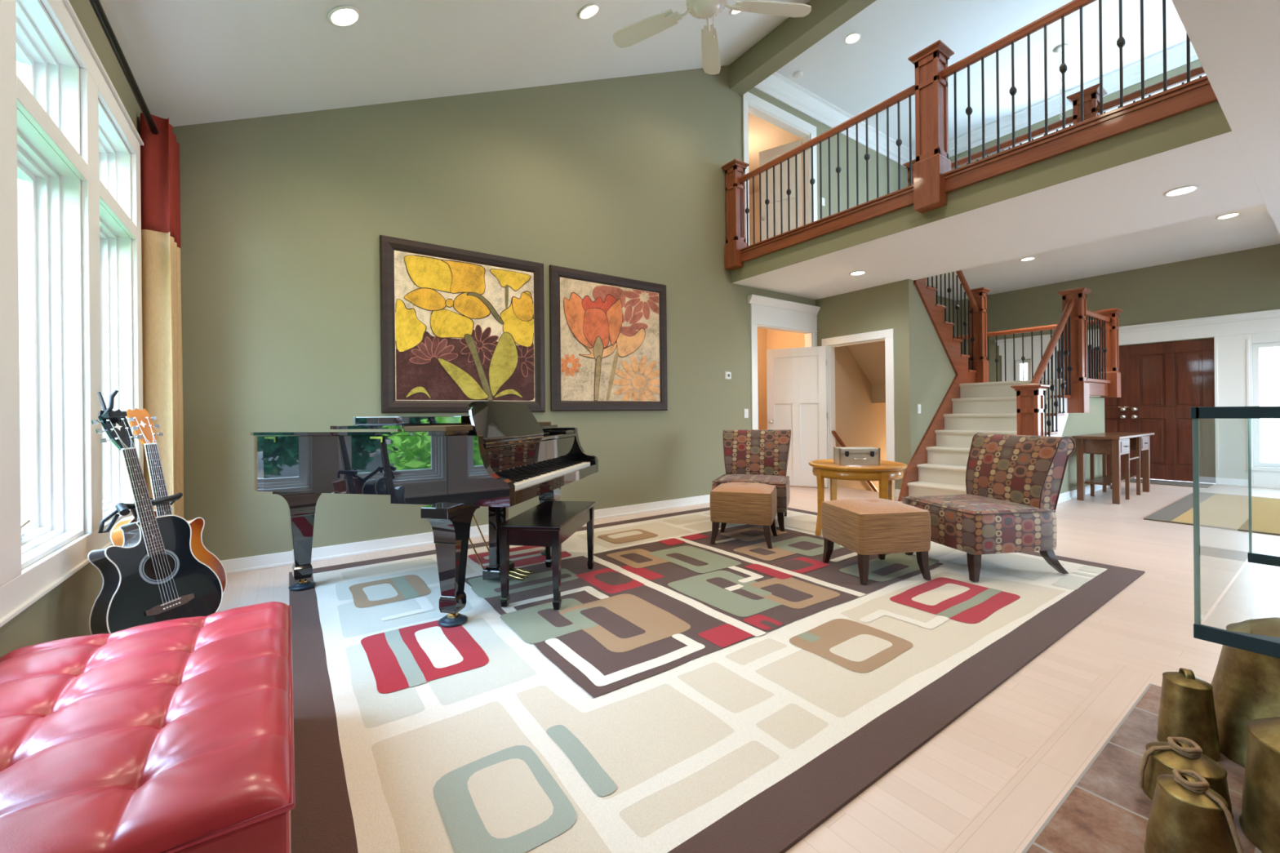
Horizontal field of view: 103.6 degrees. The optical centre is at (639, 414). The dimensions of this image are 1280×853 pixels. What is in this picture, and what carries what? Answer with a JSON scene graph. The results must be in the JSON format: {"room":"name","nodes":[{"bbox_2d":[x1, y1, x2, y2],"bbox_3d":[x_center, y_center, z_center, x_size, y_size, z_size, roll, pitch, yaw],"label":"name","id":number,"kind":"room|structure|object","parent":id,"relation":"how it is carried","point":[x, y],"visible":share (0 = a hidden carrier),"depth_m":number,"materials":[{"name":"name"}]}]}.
{"room":"music room","nodes":[
{"label":"music room","id":0,"kind":"room"},
{"bbox_2d":[0,0,144,657],"bbox_3d":[-1.157,-0.413,0.252,0.160,3.050,7.735,-1,0,-35],"label":"wall","id":1,"kind":"structure","parent":0,"point":[64,611],"depth_m":2.09,"materials":[{"name":"green paint"}]},
{"bbox_2d":[15,0,84,569],"bbox_3d":[-2.267,-0.491,1.835,0.160,2.010,0.700,-1,0,-35],"label":"window","id":2,"kind":"structure","parent":1,"relation":"in","point":[50,223],"depth_m":2.07,"materials":[{"name":"glass"}]},
{"bbox_2d":[0,0,143,627],"bbox_3d":[-2.172,-0.496,1.871,0.036,2.238,2.710,-1,0,-35],"label":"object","id":3,"kind":"structure","parent":1,"relation":"attached to","point":[20,588],"depth_m":1.94,"materials":[{"name":"white paint"}]},
{"bbox_2d":[97,98,133,519],"bbox_3d":[-2.760,-0.486,2.539,0.160,2.010,0.700,-1,0,-35],"label":"window","id":4,"kind":"structure","parent":1,"relation":"in","point":[114,156],"depth_m":2.81,"materials":[{"name":"glass"}]},
{"bbox_2d":[88,0,159,134],"bbox_3d":[-1.556,-1.719,1.036,0.108,0.100,5.662,-1,0,-35],"label":"curtain rod","id":5,"kind":"object","parent":1,"relation":"attached to","point":[96,5],"visible":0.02,"depth_m":2.42,"materials":[{"name":"brown metal"}]},
{"bbox_2d":[140,112,183,518],"bbox_3d":[-3.003,-0.349,3.167,0.149,2.900,0.380,-1,0,-35],"label":"curtain","id":6,"kind":"object","parent":5,"relation":"hanging from","point":[160,192],"visible":0.75,"depth_m":3.06,"materials":[{"name":"fabric"}]},
{"bbox_2d":[99,0,810,126],"bbox_3d":[0.079,-3.230,3.158,5.566,2.725,4.425,-1,0,-35],"label":"ceiling","id":7,"kind":"structure","parent":0,"point":[191,62],"depth_m":3.53,"materials":[{"name":"paint"}]},
{"bbox_2d":[327,5,360,26],"bbox_3d":[-1.780,-2.394,3.031,0.173,0.087,0.189,-1,0,-41],"label":"recessed light","id":8,"kind":"object","parent":7,"relation":"attached to","point":[342,15],"visible":1,"depth_m":3.02,"materials":[{"name":"white paint"}]},
{"bbox_2d":[577,3,599,19],"bbox_3d":[-0.404,-3.199,4.001,0.173,0.087,0.189,-1,0,-41],"label":"recessed light","id":9,"kind":"object","parent":7,"relation":"attached to","point":[589,11],"visible":1,"depth_m":3.99,"materials":[{"name":"white paint"}]},
{"bbox_2d":[612,0,811,75],"bbox_3d":[0.443,-3.003,3.409,1.408,0.847,1.415,-1,0,-35],"label":"ceiling fan","id":10,"kind":"object","parent":7,"relation":"hanging from","point":[631,34],"visible":1,"depth_m":3.59,"materials":[{"name":"white plastic"}]},
{"bbox_2d":[729,8,741,14],"bbox_3d":[0.980,-4.009,4.976,0.173,0.087,0.189,-1,0,-41],"label":"recessed light","id":11,"kind":"object","parent":7,"relation":"attached to","point":[731,12],"visible":0.33,"depth_m":5.01,"materials":[{"name":"white paint"}]},
{"bbox_2d":[172,65,956,560],"bbox_3d":[1.511,-1.760,6.778,11.720,5.688,0.120,-1,0,-35],"label":"wall","id":12,"kind":"structure","parent":0,"point":[283,217],"depth_m":4.42,"materials":[{"name":"green paint"}]},
{"bbox_2d":[379,235,545,413],"bbox_3d":[-1.533,-0.743,4.537,1.442,1.458,0.046,-1,0,-35],"label":"framed painting","id":13,"kind":"object","parent":12,"relation":"attached to","point":[460,328],"visible":1,"depth_m":4.46,"materials":[{"name":"paper"}]},
{"bbox_2d":[220,494,710,574],"bbox_3d":[-0.863,1.060,5.005,5.750,0.098,0.028,-1,0,-35],"label":"baseboard","id":14,"kind":"structure","parent":12,"relation":"attached to","point":[284,558],"depth_m":4.12,"materials":[{"name":"white paint"}]},
{"bbox_2d":[549,264,667,411],"bbox_3d":[-0.288,-0.760,5.408,1.455,1.450,0.046,-1,0,-35],"label":"framed painting","id":15,"kind":"object","parent":12,"relation":"attached to","point":[608,333],"visible":1,"depth_m":5.35},
{"bbox_2d":[724,371,731,379],"bbox_3d":[1.123,-0.492,6.409,0.105,0.095,0.024,-1,0,-35],"label":"thermostat","id":16,"kind":"object","parent":12,"relation":"attached to","point":[727,375],"visible":1,"depth_m":6.40,"materials":[{"name":"white plastic"}]},
{"bbox_2d":[744,408,748,417],"bbox_3d":[1.395,-0.009,6.603,0.075,0.118,0.011,-1,0,-35],"label":"light switch","id":17,"kind":"object","parent":12,"relation":"attached to","point":[746,411],"visible":1,"depth_m":6.60,"materials":[{"name":"white plastic"}]},
{"bbox_2d":[742,91,817,245],"bbox_3d":[1.957,-3.163,7.087,1.550,2.185,0.142,-1,0,-35],"label":"trim","id":18,"kind":"structure","parent":12,"relation":"attached to","point":[753,104],"depth_m":7.12,"materials":[{"name":"white paint"}]},
{"bbox_2d":[759,139,801,240],"bbox_3d":[2.121,-3.082,7.650,0.640,2.000,0.106,-1,0,33],"label":"door","id":19,"kind":"structure","parent":12,"relation":"in","point":[766,156],"depth_m":7.67,"materials":[{"name":"white paint"}]},
{"bbox_2d":[747,294,820,487],"bbox_3d":[2.015,-0.246,7.071,1.447,2.650,0.200,-1,0,-35],"label":"trim","id":20,"kind":"structure","parent":12,"relation":"attached to","point":[766,313],"depth_m":6.91,"materials":[{"name":"white paint"}]},
{"bbox_2d":[819,196,825,206],"bbox_3d":[2.746,-3.199,7.572,0.115,0.118,0.011,-1,0,-35],"label":"light switch","id":21,"kind":"object","parent":12,"relation":"attached to","point":[823,198],"visible":0.77,"depth_m":7.58,"materials":[{"name":"white plastic"}]},
{"bbox_2d":[754,71,915,167],"bbox_3d":[3.192,-4.501,7.810,4.436,0.225,0.150,-1,0,-35],"label":"trim","id":22,"kind":"structure","parent":12,"relation":"attached to","point":[776,86],"depth_m":7.48,"materials":[{"name":"white paint"}]},
{"bbox_2d":[730,101,1231,283],"bbox_3d":[2.367,-1.875,4.750,0.006,0.360,4.185,-1,0,-35],"label":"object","id":23,"kind":"structure","parent":12,"relation":"attached to","point":[1208,121],"depth_m":3.87,"materials":[{"name":"green paint"}]},
{"bbox_2d":[217,481,1279,852],"bbox_3d":[3.075,1.107,4.587,11.720,0.082,10.000,-1,0,-35],"label":"floor","id":24,"kind":"structure","parent":0,"point":[922,803],"depth_m":2.06,"materials":[{"name":"beige wood"}]},
{"bbox_2d":[97,492,182,533],"bbox_3d":[-2.009,0.736,2.183,0.414,0.761,0.464,-1,0,-35],"label":"guitar stand","id":25,"kind":"object","parent":24,"relation":"on","point":[122,508],"visible":0.29,"depth_m":2.01,"materials":[{"name":"black plastic"}]},
{"bbox_2d":[87,408,222,635],"bbox_3d":[-2.040,0.463,2.101,0.277,0.973,0.407,-1,0,15],"label":"acoustic guitar","id":26,"kind":"object","parent":25,"relation":"on","point":[156,575],"visible":0.85,"depth_m":2.05,"materials":[{"name":"black wood"}]},
{"bbox_2d":[97,390,127,418],"bbox_3d":[-2.181,-0.040,2.068,0.104,0.121,0.062,-1,0,12],"label":"capo","id":27,"kind":"object","parent":26,"relation":"attached to","point":[107,414],"visible":1,"depth_m":2.06,"materials":[{"name":"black metal"}]},
{"bbox_2d":[110,408,226,594],"bbox_3d":[-2.169,0.457,2.280,0.277,0.973,0.407,-1,0,15],"label":"acoustic guitar","id":28,"kind":"object","parent":25,"relation":"on","point":[142,419],"visible":0.36,"depth_m":2.29,"materials":[{"name":"orange wood"}]},
{"bbox_2d":[0,601,295,852],"bbox_3d":[-1.228,0.883,1.166,0.701,0.460,1.157,-1,0,-35],"label":"tufted ottoman","id":29,"kind":"object","parent":24,"relation":"on","point":[175,735],"visible":1,"depth_m":1.02,"materials":[{"name":"red leather"}]},
{"bbox_2d":[288,506,1145,852],"bbox_3d":[0.457,1.085,3.461,4.700,0.020,3.500,-1,0,-35],"label":"area rug","id":30,"kind":"object","parent":24,"relation":"on","point":[684,692],"visible":0.89,"depth_m":2.04,"materials":[{"name":"beige carpet"}]},
{"bbox_2d":[288,580,315,590],"bbox_3d":[-2.160,1.089,3.223,0.148,0.028,0.148,-1,0,12],"label":"cup","id":31,"kind":"object","parent":30,"relation":"on","point":[301,584],"depth_m":3.19,"materials":[{"name":"blue plastic"}]},
{"bbox_2d":[249,400,598,626],"bbox_3d":[-1.364,0.508,3.411,1.795,1.173,1.637,-1,0,12],"label":"grand piano","id":32,"kind":"object","parent":30,"relation":"on","point":[505,458],"visible":0.91,"depth_m":2.71,"materials":[{"name":"black paint"}]},
{"bbox_2d":[353,415,471,424],"bbox_3d":[-1.351,0.036,3.137,0.730,0.046,0.324,-1,0,12],"label":"flap","id":33,"kind":"object","parent":32,"relation":"on","point":[464,419],"visible":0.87,"depth_m":2.98,"materials":[{"name":"black paint"}]},
{"bbox_2d":[484,430,576,448],"bbox_3d":[-0.733,0.149,3.280,0.185,0.047,1.390,-1,0,12],"label":"shelf","id":34,"kind":"object","parent":32,"relation":"attached to","point":[513,438],"depth_m":3.17,"materials":[{"name":"black paint"}]},
{"bbox_2d":[540,549,546,555],"bbox_3d":[-0.704,1.074,3.948,0.147,0.028,0.148,-1,0,12],"label":"cup","id":35,"kind":"object","parent":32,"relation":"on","point":[543,553],"depth_m":3.91,"materials":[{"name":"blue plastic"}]},
{"bbox_2d":[438,613,467,626],"bbox_3d":[-0.985,1.077,2.651,0.147,0.028,0.148,-1,0,12],"label":"cup","id":36,"kind":"object","parent":30,"relation":"on","point":[450,620],"depth_m":2.62,"materials":[{"name":"blue plastic"}]},
{"bbox_2d":[496,500,595,609],"bbox_3d":[-0.557,0.854,3.194,0.370,0.466,0.810,-1,0,9],"label":"piano bench","id":37,"kind":"object","parent":30,"relation":"on","point":[548,524],"visible":1,"depth_m":2.85,"materials":[{"name":"black wood"}]},
{"bbox_2d":[710,482,777,548],"bbox_3d":[0.892,0.835,4.300,0.503,0.473,0.503,-1,0,20],"label":"footstool","id":38,"kind":"object","parent":30,"relation":"on","point":[739,503],"visible":1,"depth_m":4.08,"materials":[{"name":"brown wood"}]},
{"bbox_2d":[711,482,775,493],"bbox_3d":[0.890,0.616,4.300,0.488,0.035,0.488,-1,0,20],"label":"cushion","id":39,"kind":"object","parent":38,"relation":"on","point":[729,487],"depth_m":4.15,"materials":[{"name":"beige fabric"}]},
{"bbox_2d":[711,429,791,531],"bbox_3d":[1.126,0.614,5.014,0.693,0.909,0.765,-1,0,20],"label":"slipper chair","id":40,"kind":"object","parent":30,"relation":"on","point":[750,455],"visible":0.82,"depth_m":5.15,"materials":[{"name":"fabric"}]},
{"bbox_2d":[808,458,907,536],"bbox_3d":[1.936,0.748,4.500,0.810,0.626,0.810,-1,0,-12],"label":"round table","id":41,"kind":"object","parent":30,"relation":"on","point":[887,472],"visible":0.76,"depth_m":4.29,"materials":[{"name":"brown wood"}]},
{"bbox_2d":[833,446,880,465],"bbox_3d":[1.918,0.371,4.457,0.342,0.150,0.209,-1,0,7],"label":"case","id":42,"kind":"object","parent":41,"relation":"on","point":[842,455],"visible":1,"depth_m":4.38,"materials":[{"name":"beige leather"}]},
{"bbox_2d":[821,497,931,584],"bbox_3d":[1.585,0.827,3.423,0.503,0.473,0.503,-1,0,-9],"label":"footstool","id":43,"kind":"object","parent":30,"relation":"on","point":[865,526],"visible":1,"depth_m":3.20,"materials":[{"name":"brown wood"}]},
{"bbox_2d":[821,497,930,514],"bbox_3d":[1.583,0.608,3.423,0.488,0.035,0.488,-1,0,-9],"label":"cushion","id":44,"kind":"object","parent":43,"relation":"on","point":[860,505],"depth_m":3.29,"materials":[{"name":"beige fabric"}]},
{"bbox_2d":[902,432,1075,582],"bbox_3d":[2.398,0.601,3.545,0.765,0.909,0.693,-1,0,-9],"label":"slipper chair","id":45,"kind":"object","parent":30,"relation":"on","point":[1014,482],"visible":0.94,"depth_m":3.31,"materials":[{"name":"fabric"}]},
{"bbox_2d":[897,277,1100,501],"bbox_3d":[4.498,-0.528,7.063,3.240,3.162,2.415,-1,0,-35],"label":"staircase","id":46,"kind":"structure","parent":24,"relation":"on","point":[938,465],"depth_m":6.50,"materials":[{"name":"carpet"}]},
{"bbox_2d":[927,270,1123,436],"bbox_3d":[4.654,-0.961,7.058,3.228,4.026,2.549,-1,0,-35],"label":"stair railing","id":47,"kind":"object","parent":46,"relation":"on","point":[1071,331],"visible":0.75,"depth_m":6.36,"materials":[{"name":"brown wood"}]},
{"bbox_2d":[938,663,1155,852],"bbox_3d":[0.816,1.093,1.231,3.130,0.006,0.119,-1,0,-35],"label":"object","id":48,"kind":"structure","parent":24,"relation":"on","point":[1011,817],"depth_m":1.52,"materials":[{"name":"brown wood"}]},
{"bbox_2d":[1072,431,1154,504],"bbox_3d":[6.042,0.646,6.393,1.720,0.782,0.420,-1,0,-35],"label":"console table","id":49,"kind":"object","parent":24,"relation":"on","point":[1115,444],"visible":1,"depth_m":6.11,"materials":[{"name":"brown wood"}]},
{"bbox_2d":[1084,456,1138,485],"bbox_3d":[6.048,0.690,6.384,1.366,0.295,0.310,-1,0,-35],"label":"shelf","id":50,"kind":"object","parent":49,"relation":"attached to","point":[1106,480],"depth_m":6.27,"materials":[{"name":"brown wood"}]},
{"bbox_2d":[1129,478,1214,488],"bbox_3d":[7.547,1.016,7.779,0.570,0.012,1.700,-1,0,-35],"label":"door mat","id":51,"kind":"object","parent":24,"relation":"on","point":[1133,480],"visible":0.49,"depth_m":7.33,"materials":[{"name":"grey fabric"}]},
{"bbox_2d":[1137,737,1233,819],"bbox_3d":[1.522,0.999,1.406,0.175,0.168,0.175,-1,0,-35],"label":"brass bell","id":52,"kind":"object","parent":24,"relation":"on","point":[1159,758],"visible":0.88,"depth_m":1.39,"materials":[{"name":"metal"}]},
{"bbox_2d":[1156,667,1220,761],"bbox_3d":[1.773,0.953,1.631,0.140,0.253,0.140,-1,0,-35],"label":"brass bell","id":53,"kind":"object","parent":24,"relation":"on","point":[1187,705],"visible":0.91,"depth_m":1.59,"materials":[{"name":"gold metal"}]},
{"bbox_2d":[1143,768,1244,852],"bbox_3d":[1.316,0.972,1.195,0.161,0.225,0.170,-1,0,-35],"label":"brass bell","id":54,"kind":"object","parent":24,"relation":"on","point":[1186,815],"visible":1,"depth_m":1.17,"materials":[{"name":"metal"}]},
{"bbox_2d":[1143,492,1279,535],"bbox_3d":[6.581,1.025,5.140,2.740,0.013,1.585,-1,0,-35],"label":"rug","id":55,"kind":"object","parent":24,"relation":"on","point":[1220,511],"visible":0.76,"depth_m":5.21,"materials":[{"name":"gold fabric"}]},
{"bbox_2d":[1210,617,1279,768],"bbox_3d":[2.059,0.836,1.552,0.443,0.480,0.443,-1,0,-35],"label":"brass bell","id":56,"kind":"object","parent":24,"relation":"on","point":[1246,684],"visible":0.62,"depth_m":1.57,"materials":[{"name":"gold metal"}]},
{"bbox_2d":[1239,717,1279,852],"bbox_3d":[1.685,0.903,1.216,0.309,0.356,0.309,-1,0,-35],"label":"brass bell","id":57,"kind":"object","parent":24,"relation":"on","point":[1260,817],"visible":1,"depth_m":1.26,"materials":[{"name":"metal"}]},
{"bbox_3d":[1.534,0.705,0.312,0.560,0.755,0.520,-1,0,-35],"label":"pedestal","id":58,"kind":"object","parent":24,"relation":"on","visible":0},
{"bbox_2d":[1190,405,1279,658],"bbox_3d":[1.380,0.156,0.525,0.650,0.345,1.010,-1,0,-35],"label":"glass case","id":59,"kind":"object","parent":58,"relation":"on","point":[1268,646],"visible":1,"depth_m":0.75,"materials":[{"name":"clear glass"}]},
{"bbox_2d":[748,112,804,429],"bbox_3d":[1.793,-1.759,8.589,3.100,5.680,2.525,-1,0,-35],"label":"wall","id":60,"kind":"structure","parent":0,"point":[763,135],"depth_m":9.19,"materials":[{"name":"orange paint"}]},
{"bbox_2d":[835,346,871,403],"bbox_3d":[3.225,-0.751,7.696,1.015,1.165,0.060,-1,0,-35],"label":"wall","id":61,"kind":"structure","parent":0,"point":[852,385],"depth_m":7.62,"materials":[{"name":"beige paint"}]},
{"bbox_2d":[835,403,886,491],"bbox_3d":[4.326,1.388,7.804,2.905,3.135,1.120,-1,0,-35],"label":"wall","id":62,"kind":"structure","parent":0,"point":[857,424],"depth_m":7.80,"materials":[{"name":"beige paint"}]},
{"bbox_2d":[831,430,879,492],"bbox_3d":[3.384,0.863,7.698,1.456,1.265,0.055,-1,0,-35],"label":"stair handrail","id":63,"kind":"object","parent":62,"relation":"attached to","point":[838,439],"visible":0.44,"depth_m":7.40,"materials":[{"name":"brown wood"}]},
{"bbox_2d":[815,279,915,489],"bbox_3d":[3.061,-0.317,6.946,0.120,2.770,1.365,-1,0,-35],"label":"wall","id":64,"kind":"structure","parent":0,"point":[889,305],"depth_m":6.50,"materials":[{"name":"green paint"}]},
{"bbox_2d":[766,346,827,487],"bbox_3d":[2.325,0.041,7.463,0.864,2.045,0.176,-1,0,26],"label":"door","id":65,"kind":"structure","parent":64,"relation":"in","point":[797,384],"depth_m":7.43,"materials":[{"name":"white paint"}]},
{"bbox_2d":[822,328,895,488],"bbox_3d":[3.031,-0.017,6.974,0.142,2.172,1.061,-1,0,-35],"label":"trim","id":66,"kind":"structure","parent":64,"relation":"attached to","point":[887,335],"depth_m":6.78,"materials":[{"name":"white paint"}]},
{"bbox_2d":[894,488,900,497],"bbox_3d":[3.021,1.020,6.894,0.028,0.098,1.341,-1,0,-35],"label":"baseboard","id":67,"kind":"structure","parent":64,"relation":"attached to","point":[897,491],"depth_m":6.47,"materials":[{"name":"white paint"}]},
{"bbox_2d":[846,341,885,403],"bbox_3d":[4.281,-0.787,7.752,2.800,1.215,1.060,-1,0,-35],"label":"ceiling","id":68,"kind":"structure","parent":0,"point":[870,357],"depth_m":7.62,"materials":[{"name":"beige paint"}]},
{"bbox_2d":[913,284,955,451],"bbox_3d":[4.065,-0.327,6.877,1.446,2.770,0.100,-1,0,-35],"label":"wall","id":69,"kind":"structure","parent":0,"point":[934,373],"depth_m":6.60,"materials":[{"name":"green paint"}]},
{"bbox_2d":[917,404,920,413],"bbox_3d":[3.595,-0.067,6.477,0.075,0.118,0.011,-1,0,-35],"label":"light switch","id":70,"kind":"object","parent":69,"relation":"attached to","point":[918,405],"visible":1,"depth_m":6.47,"materials":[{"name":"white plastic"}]},
{"bbox_2d":[776,0,1186,151],"bbox_3d":[4.385,-4.676,6.196,4.570,0.100,4.405,-1,0,-35],"label":"ceiling","id":71,"kind":"structure","parent":0,"point":[855,77],"depth_m":6.40,"materials":[{"name":"paint"}]},
{"bbox_2d":[792,71,803,79],"bbox_3d":[2.138,-4.578,6.816,0.136,0.045,0.136,-1,0,-35],"label":"smoke detector","id":72,"kind":"object","parent":71,"relation":"attached to","point":[798,74],"visible":1,"depth_m":6.79,"materials":[{"name":"white plastic"}]},
{"bbox_2d":[728,0,875,95],"bbox_3d":[2.438,-4.505,4.819,0.228,0.640,4.185,-1,0,-35],"label":"ceiling beam","id":73,"kind":"structure","parent":71,"relation":"attached to","point":[793,37],"depth_m":5.76,"materials":[{"name":"green paint"}]},
{"bbox_2d":[844,32,861,44],"bbox_3d":[2.605,-4.606,6.167,0.190,0.022,0.190,-1,0,-35],"label":"recessed light","id":74,"kind":"object","parent":71,"relation":"in","point":[851,38],"visible":1,"depth_m":6.16,"materials":[{"name":"white paint"}]},
{"bbox_2d":[1053,43,1068,129],"bbox_3d":[5.328,-3.720,6.370,0.400,1.830,0.400,-1,0,-35],"label":"pendant lamp","id":75,"kind":"object","parent":71,"relation":"hanging from","point":[1057,49],"visible":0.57,"depth_m":6.37,"materials":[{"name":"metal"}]},
{"bbox_2d":[732,0,1279,299],"bbox_3d":[3.758,-1.889,3.558,12.030,0.360,7.735,-1,0,-35],"label":"ceiling","id":76,"kind":"structure","parent":0,"point":[1128,197],"depth_m":3.98,"materials":[{"name":"paint"}]},
{"bbox_2d":[848,271,866,275],"bbox_3d":[2.613,-1.696,6.041,0.190,0.022,0.190,-1,0,-35],"label":"recessed light","id":77,"kind":"object","parent":76,"relation":"in","point":[855,273],"visible":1,"depth_m":6.02,"materials":[{"name":"white paint"}]},
{"bbox_2d":[1163,185,1199,196],"bbox_3d":[4.144,-1.712,3.854,0.190,0.022,0.190,-1,0,-35],"label":"recessed light","id":78,"kind":"object","parent":76,"relation":"in","point":[1184,189],"visible":1,"depth_m":3.84,"materials":[{"name":"white paint"}]},
{"bbox_2d":[948,59,1206,170],"bbox_3d":[6.226,-3.470,7.464,0.120,2.350,4.185,-1,0,-35],"label":"wall","id":79,"kind":"structure","parent":0,"point":[1196,64],"depth_m":7.32,"materials":[{"name":"green paint"}]},
{"bbox_2d":[948,40,1199,157],"bbox_3d":[6.147,-4.532,7.325,0.150,0.225,4.035,-1,0,-35],"label":"trim","id":80,"kind":"structure","parent":79,"relation":"attached to","point":[1176,55],"depth_m":7.19,"materials":[{"name":"white paint"}]},
{"bbox_2d":[1004,74,1205,150],"bbox_3d":[6.582,-3.313,6.830,0.025,1.990,2.800,-1,0,-35],"label":"trim","id":81,"kind":"structure","parent":79,"relation":"attached to","point":[1172,86],"depth_m":6.80,"materials":[{"name":"white paint"}]},
{"bbox_2d":[1059,397,1104,493],"bbox_3d":[4.705,0.421,7.234,2.900,1.260,2.340,-1,0,-35],"label":"wall","id":82,"kind":"structure","parent":0,"point":[1093,422],"depth_m":6.59,"materials":[{"name":"green paint"}]},
{"bbox_2d":[1057,484,1107,503],"bbox_3d":[4.874,1.000,7.331,2.578,0.098,2.368,-1,0,-35],"label":"baseboard","id":83,"kind":"structure","parent":82,"relation":"attached to","point":[1069,495],"depth_m":6.25,"materials":[{"name":"white paint"}]},
{"bbox_2d":[926,203,1279,300],"bbox_3d":[5.749,-2.285,7.194,4.590,0.030,4.305,-1,0,-35],"label":"ceiling","id":84,"kind":"structure","parent":0,"point":[1255,228],"depth_m":7.12,"materials":[{"name":"paint"}]},
{"bbox_2d":[1019,257,1035,261],"bbox_3d":[5.660,-2.268,7.348,0.190,0.022,0.190,-1,0,-35],"label":"recessed light","id":85,"kind":"object","parent":84,"relation":"in","point":[1026,259],"visible":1,"depth_m":7.33,"materials":[{"name":"white paint"}]},
{"bbox_2d":[1215,212,1240,219],"bbox_3d":[6.755,-2.279,5.784,0.190,0.022,0.190,-1,0,-35],"label":"recessed light","id":86,"kind":"object","parent":84,"relation":"in","point":[1230,215],"visible":1,"depth_m":5.77,"materials":[{"name":"white paint"}]},
{"bbox_2d":[958,244,1279,467],"bbox_3d":[8.568,-0.694,7.063,0.150,3.410,7.735,-1,0,-35],"label":"wall","id":87,"kind":"structure","parent":0,"point":[1246,281],"depth_m":7.74,"materials":[{"name":"green paint"}]},
{"bbox_2d":[1015,359,1030,381],"bbox_3d":[7.054,-0.126,9.225,0.100,1.735,0.240,-1,0,-35],"label":"window","id":88,"kind":"structure","parent":87,"relation":"in","point":[1018,362],"depth_m":9.25,"materials":[{"name":"white paint"}]},
{"bbox_2d":[1057,345,1129,475],"bbox_3d":[7.547,-0.043,8.412,0.115,2.105,0.909,-1,0,-35],"label":"door","id":89,"kind":"structure","parent":87,"relation":"in","point":[1117,419],"depth_m":8.13,"materials":[{"name":"brown wood"}]},
{"bbox_2d":[995,309,1279,488],"bbox_3d":[7.859,-0.192,7.878,0.085,2.420,3.950,-1,0,-35],"label":"trim","id":90,"kind":"structure","parent":87,"relation":"attached to","point":[1233,335],"depth_m":7.19,"materials":[{"name":"white paint"}]},
{"bbox_2d":[1128,337,1215,483],"bbox_3d":[8.069,-0.048,7.667,0.115,2.105,0.909,-1,0,-35],"label":"door","id":91,"kind":"structure","parent":87,"relation":"in","point":[1166,380],"depth_m":7.65,"materials":[{"name":"brown wood"}]},
{"bbox_2d":[1135,405,1211,483],"bbox_3d":[7.871,-0.042,8.081,0.015,2.120,1.910,-1,0,-35],"label":"door frame","id":92,"kind":"structure","parent":87,"relation":"attached to","point":[1202,406],"depth_m":7.68,"materials":[{"name":"brown wood"}]},
{"bbox_2d":[1252,342,1279,467],"bbox_3d":[8.743,-0.128,6.812,0.100,1.705,0.570,-1,0,-35],"label":"window","id":93,"kind":"structure","parent":87,"relation":"in","point":[1255,347],"depth_m":6.99,"materials":[{"name":"white paint"}]},
{"bbox_3d":[3.142,-2.073,5.294,1.864,0.020,4.185,-1,0,-35],"label":"floor","id":94,"kind":"structure","parent":0,"visible":0},
{"bbox_2d":[720,0,1217,270],"bbox_3d":[2.335,-2.482,4.737,0.266,1.366,4.188,-1,0,-35],"label":"loft railing","id":95,"kind":"object","parent":94,"relation":"on","point":[934,178],"visible":0.91,"depth_m":4.32,"materials":[{"name":"brown wood"}]},
{"bbox_2d":[902,66,1205,186],"bbox_3d":[4.248,-2.640,5.262,0.251,1.091,2.854,-1,0,-35],"label":"railing","id":96,"kind":"object","parent":94,"relation":"on","point":[1091,95],"visible":0.26,"depth_m":4.93,"materials":[{"name":"brown wood"}]},
{"label":"outside","id":97,"kind":"structure","parent":0,"visible":0},
{"bbox_2d":[1134,435,1279,484],"bbox_3d":[17.955,1.424,12.561,46.200,0.100,80.000,-1,0,-35],"label":"terrace","id":98,"kind":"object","parent":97,"point":[1269,445],"depth_m":18.83,"materials":[{"name":"white"}]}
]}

